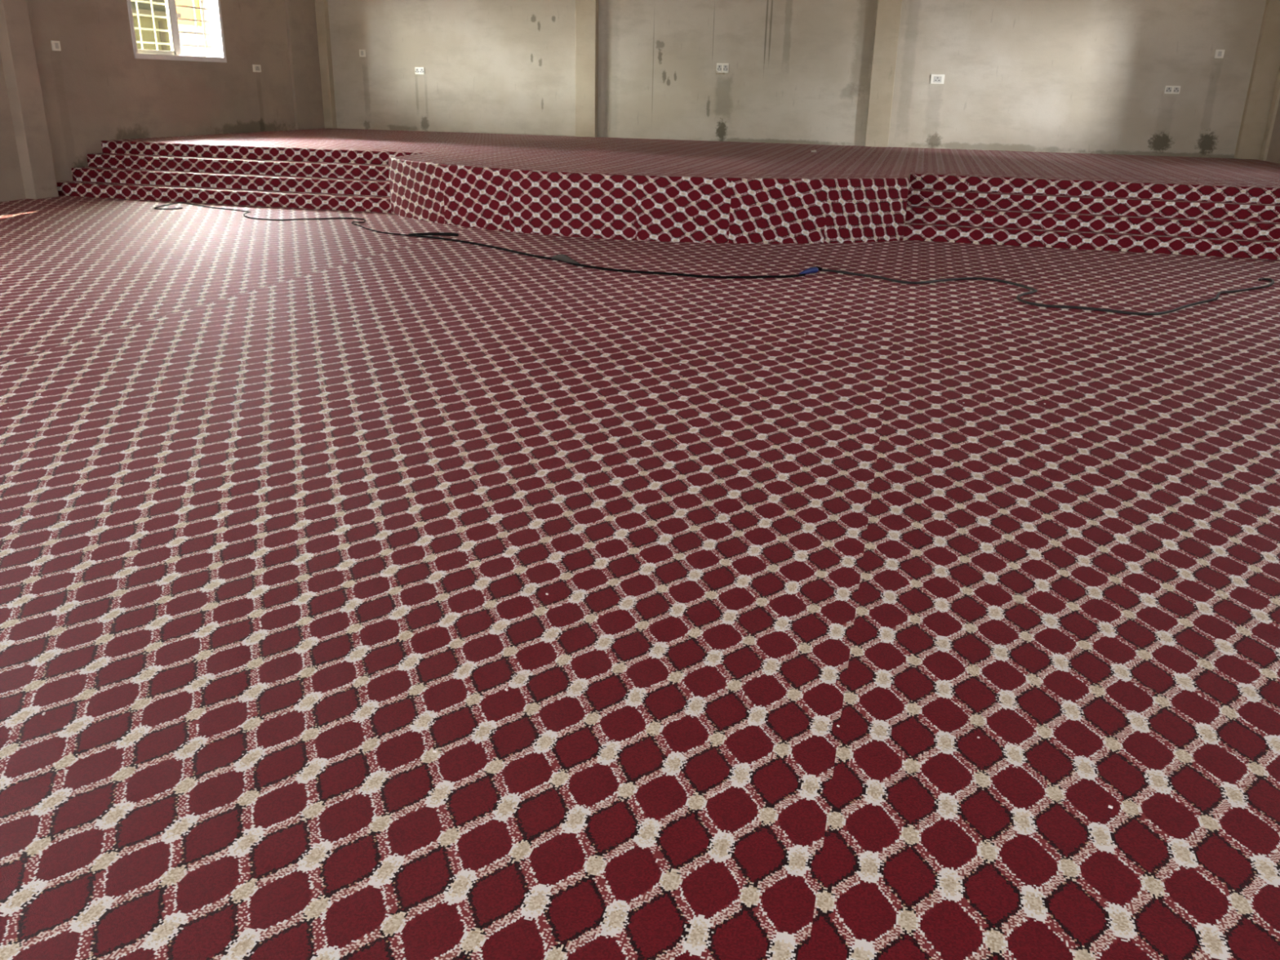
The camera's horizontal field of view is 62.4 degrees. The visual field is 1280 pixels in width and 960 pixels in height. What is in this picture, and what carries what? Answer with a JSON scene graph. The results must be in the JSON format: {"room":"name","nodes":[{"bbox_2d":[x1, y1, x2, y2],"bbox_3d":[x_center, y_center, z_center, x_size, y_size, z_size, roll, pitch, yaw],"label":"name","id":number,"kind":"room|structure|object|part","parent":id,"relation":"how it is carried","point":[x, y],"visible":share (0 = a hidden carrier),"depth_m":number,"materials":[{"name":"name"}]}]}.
{"room":"event hall","nodes":[
{"label":"event hall","id":0,"kind":"room"},
{"bbox_2d":[0,0,324,201],"bbox_3d":[-7.161,-3.293,7.379,0.112,3.150,18.825,6,21,13],"label":"wall","id":1,"kind":"structure","parent":0,"point":[95,90],"depth_m":12.29,"materials":[{"name":"paint"}]},
{"bbox_2d":[0,0,58,199],"bbox_3d":[-6.202,-4.420,10.481,0.142,3.150,0.315,6,21,13],"label":"pillar","id":2,"kind":"structure","parent":1,"relation":"attached to","point":[17,51],"depth_m":10.64,"materials":[{"name":"paint"}]},
{"bbox_2d":[50,40,61,50],"bbox_3d":[-6.104,-4.540,11.053,0.024,0.098,0.112,6,21,13],"label":"light switch","id":3,"kind":"object","parent":1,"relation":"attached to","point":[55,45],"visible":1,"depth_m":11.04,"materials":[{"name":"white plastic"}]},
{"bbox_2d":[126,0,226,62],"bbox_3d":[-5.640,-5.600,12.806,0.130,0.968,1.740,6,21,13],"label":"window","id":4,"kind":"structure","parent":1,"relation":"in","point":[175,54],"depth_m":12.84,"materials":[{"name":"white metal"}]},
{"bbox_3d":[-5.738,-5.458,12.395,0.022,0.862,0.742,6,21,13],"label":"sash","id":5,"kind":"part","parent":4,"relation":"part of","materials":[{"name":"white metal"}]},
{"bbox_3d":[-5.651,-5.611,12.814,0.022,0.862,0.105,6,21,13],"label":"sash","id":6,"kind":"part","parent":4,"relation":"part of","materials":[{"name":"white metal"}]},
{"bbox_2d":[252,64,261,71],"bbox_3d":[-5.214,-5.603,14.391,0.022,0.094,0.176,6,21,13],"label":"power socket","id":7,"kind":"object","parent":1,"relation":"attached to","point":[256,68],"visible":1,"depth_m":14.37,"materials":[{"name":"white plastic"}]},
{"bbox_2d":[254,66,260,71],"bbox_3d":[-5.206,-5.600,14.390,0.004,0.060,0.106,6,21,13],"label":"outlet","id":8,"kind":"object","parent":7,"relation":"attached to","point":[256,68],"depth_m":14.39,"materials":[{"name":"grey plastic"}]},
{"bbox_2d":[284,0,311,129],"bbox_3d":[-4.943,-6.405,15.158,0.060,2.622,0.375,6,21,13],"label":"trim","id":9,"kind":"structure","parent":1,"relation":"attached to","point":[293,8],"depth_m":15.27,"materials":[{"name":"paint"}]},
{"bbox_2d":[0,195,1279,959],"bbox_3d":[-1.516,-0.202,3.963,13.012,0.038,13.350,6,21,13],"label":"floor","id":10,"kind":"structure","parent":0,"point":[246,675],"depth_m":2.66,"materials":[{"name":"red carpet"}]},
{"bbox_2d":[56,139,432,213],"bbox_3d":[-4.195,-3.247,11.209,3.921,0.530,0.993,6,21,13],"label":"carpeted steps","id":11,"kind":"structure","parent":10,"relation":"on","point":[264,175],"depth_m":11.11,"materials":[{"name":"red carpet"}]},
{"bbox_2d":[154,202,818,278],"bbox_3d":[-1.835,-2.078,8.879,6.863,0.054,0.884,14,24,31],"label":"power cable","id":12,"kind":"object","parent":10,"relation":"on","point":[564,258],"visible":1,"depth_m":7.82,"materials":[{"name":"black rubber"}]},
{"bbox_2d":[7,217,1279,808],"bbox_3d":[-0.289,-0.830,5.668,8.537,0.004,7.853,6,21,13],"label":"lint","id":13,"kind":"object","parent":10,"relation":"on","point":[505,689],"visible":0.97,"depth_m":2.78},
{"bbox_2d":[119,128,1279,244],"bbox_3d":[0.668,-3.384,11.877,13.006,0.528,6.693,6,21,13],"label":"stage","id":14,"kind":"object","parent":10,"relation":"on","point":[559,185],"visible":1,"depth_m":9.47,"materials":[{"name":"red carpet"}]},
{"bbox_3d":[-2.099,-2.725,9.929,0.825,0.528,0.573,6,21,13],"label":"panel","id":15,"kind":"part","parent":14,"relation":"part of","materials":[{"name":"red carpet"}]},
{"bbox_3d":[-1.456,-2.504,9.372,0.783,0.528,0.037,15,24,32],"label":"panel","id":16,"kind":"part","parent":14,"relation":"part of","materials":[{"name":"red carpet"}]},
{"bbox_3d":[-0.582,-2.338,8.977,1.178,0.528,0.064,8,21,17],"label":"panel","id":17,"kind":"part","parent":14,"relation":"part of","materials":[{"name":"red carpet"}]},
{"bbox_3d":[0.363,-2.248,8.791,0.770,0.528,0.038,2,20,3],"label":"panel","id":18,"kind":"part","parent":14,"relation":"part of","materials":[{"name":"red carpet"}]},
{"bbox_3d":[1.156,-2.244,8.829,0.827,0.528,0.041,-2,21,-9],"label":"panel","id":19,"kind":"part","parent":14,"relation":"part of","materials":[{"name":"red carpet"}]},
{"bbox_3d":[1.938,-2.302,9.032,0.803,0.528,0.041,-7,22,-21],"label":"panel","id":20,"kind":"part","parent":14,"relation":"part of","materials":[{"name":"red carpet"}]},
{"bbox_2d":[817,266,1274,315],"bbox_3d":[2.879,-1.241,6.942,3.306,0.028,1.445,1,20,0],"label":"power cable","id":21,"kind":"object","parent":10,"relation":"on","point":[1033,290],"visible":0.98,"depth_m":7.06,"materials":[{"name":"black rubber"}]},
{"bbox_2d":[902,172,1279,259],"bbox_3d":[4.444,-2.261,9.072,4.198,0.530,0.723,6,21,13],"label":"carpeted steps","id":22,"kind":"structure","parent":10,"relation":"on","point":[1193,219],"depth_m":9.09,"materials":[{"name":"red carpet"}]},
{"bbox_2d":[327,0,1266,178],"bbox_3d":[1.543,-5.748,14.540,13.238,3.150,0.150,6,21,13],"label":"wall","id":23,"kind":"structure","parent":0,"point":[1051,76],"depth_m":14.30,"materials":[{"name":"paint"}]},
{"bbox_2d":[314,0,337,128],"bbox_3d":[-4.723,-6.631,15.782,0.158,2.622,0.135,6,21,13],"label":"trim","id":24,"kind":"structure","parent":23,"relation":"attached to","point":[321,6],"depth_m":15.87,"materials":[{"name":"beige paint"}]},
{"bbox_2d":[359,48,365,57],"bbox_3d":[-4.140,-6.366,15.766,0.101,0.105,0.024,6,21,13],"label":"light switch","id":25,"kind":"object","parent":23,"relation":"attached to","point":[362,51],"visible":1,"depth_m":15.76,"materials":[{"name":"white plastic"}]},
{"bbox_2d":[414,66,424,74],"bbox_3d":[-3.259,-6.054,15.640,0.150,0.098,0.024,6,21,13],"label":"power socket","id":26,"kind":"object","parent":23,"relation":"attached to","point":[418,70],"visible":1,"depth_m":15.63,"materials":[{"name":"white plastic"}]},
{"bbox_2d":[575,0,598,137],"bbox_3d":[-0.747,-6.198,14.855,0.300,2.622,0.142,6,21,13],"label":"trim","id":27,"kind":"structure","parent":23,"relation":"attached to","point":[586,11],"depth_m":14.93,"materials":[{"name":"beige paint"}]},
{"bbox_2d":[715,62,728,74],"bbox_3d":[1.135,-5.672,14.585,0.176,0.146,0.024,6,21,13],"label":"power socket","id":28,"kind":"object","parent":23,"relation":"attached to","point":[722,68],"visible":1,"depth_m":14.57,"materials":[{"name":"white plastic"}]},
{"bbox_2d":[717,65,721,71],"bbox_3d":[1.097,-5.682,14.584,0.057,0.079,0.004,6,21,13],"label":"outlet","id":29,"kind":"object","parent":28,"relation":"attached to","point":[719,67],"depth_m":14.58,"materials":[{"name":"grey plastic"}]},
{"bbox_2d":[723,65,727,71],"bbox_3d":[1.178,-5.673,14.565,0.057,0.079,0.004,6,21,13],"label":"outlet","id":30,"kind":"object","parent":28,"relation":"attached to","point":[725,67],"depth_m":14.56,"materials":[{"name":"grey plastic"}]},
{"bbox_2d":[864,0,902,146],"bbox_3d":[3.244,-5.764,13.928,0.304,2.622,0.142,6,21,13],"label":"pillar","id":31,"kind":"structure","parent":23,"relation":"attached to","point":[889,11],"depth_m":13.99,"materials":[{"name":"beige paint"}]},
{"bbox_2d":[930,74,944,84],"bbox_3d":[3.929,-5.294,13.964,0.172,0.116,0.022,6,21,13],"label":"power socket","id":32,"kind":"object","parent":23,"relation":"attached to","point":[935,78],"visible":1,"depth_m":13.96,"materials":[{"name":"white plastic"}]},
{"bbox_2d":[933,75,942,82],"bbox_3d":[3.927,-5.290,13.958,0.103,0.074,0.004,6,21,13],"label":"outlet","id":33,"kind":"object","parent":32,"relation":"attached to","point":[935,78],"depth_m":13.95,"materials":[{"name":"grey plastic"}]},
{"bbox_2d":[1164,85,1180,93],"bbox_3d":[6.719,-4.924,13.339,0.176,0.094,0.024,6,21,13],"label":"power socket","id":34,"kind":"object","parent":23,"relation":"attached to","point":[1168,89],"visible":1,"depth_m":13.33,"materials":[{"name":"white plastic"}]},
{"bbox_2d":[1165,87,1171,92],"bbox_3d":[6.674,-4.925,13.344,0.060,0.060,0.004,6,21,13],"label":"outlet","id":35,"kind":"object","parent":34,"relation":"attached to","point":[1167,89],"depth_m":13.34,"materials":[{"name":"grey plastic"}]},
{"bbox_2d":[1173,87,1179,92],"bbox_3d":[6.760,-4.916,13.324,0.060,0.060,0.004,6,21,13],"label":"outlet","id":36,"kind":"object","parent":34,"relation":"attached to","point":[1175,89],"depth_m":13.32,"materials":[{"name":"grey plastic"}]},
{"bbox_2d":[1214,49,1225,57],"bbox_3d":[7.176,-5.275,13.087,0.101,0.101,0.024,6,21,13],"label":"light switch","id":37,"kind":"object","parent":23,"relation":"attached to","point":[1219,53],"visible":1,"depth_m":13.08,"materials":[{"name":"white plastic"}]},
{"bbox_2d":[1234,0,1279,159],"bbox_3d":[7.696,-5.282,12.897,0.285,2.622,0.135,6,21,13],"label":"pillar","id":38,"kind":"structure","parent":23,"relation":"attached to","point":[1266,64],"depth_m":13.01,"materials":[{"name":"beige paint"}]},
{"bbox_2d":[1266,98,1279,163],"bbox_3d":[5.552,-1.913,4.426,0.112,3.150,18.825,6,21,13],"label":"wall","id":39,"kind":"structure","parent":0,"point":[1273,153],"depth_m":12.76,"materials":[{"name":"paint"}]},
{"bbox_2d":[1259,65,1279,160],"bbox_3d":[7.746,-5.186,12.639,0.052,2.622,0.165,6,21,13],"label":"trim","id":40,"kind":"structure","parent":39,"relation":"attached to","point":[1273,112],"depth_m":12.89,"materials":[{"name":"beige paint"}]},
{"label":"outside","id":41,"kind":"structure","parent":0,"visible":0},
{"bbox_3d":[0.051,-4.083,14.975,82.500,0.188,105.000,6,21,13],"label":"ground","id":42,"kind":"structure","parent":41,"visible":0},
{"bbox_2d":[130,0,181,50],"bbox_3d":[-8.680,-6.394,16.309,2.400,2.850,2.040,6,21,13],"label":"outbuilding","id":43,"kind":"structure","parent":42,"relation":"on","point":[144,8],"depth_m":16.30,"materials":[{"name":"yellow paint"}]},
{"bbox_3d":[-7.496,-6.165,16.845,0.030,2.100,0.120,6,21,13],"label":"doorway","id":44,"kind":"part","parent":43,"relation":"part of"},
{"bbox_2d":[175,0,217,57],"bbox_3d":[-7.965,-8.441,21.828,2.970,2.888,9.600,6,21,13],"label":"neighbouring house","id":45,"kind":"structure","parent":42,"relation":"on","point":[186,13],"depth_m":17.91,"materials":[{"name":"white paint"}]}
]}

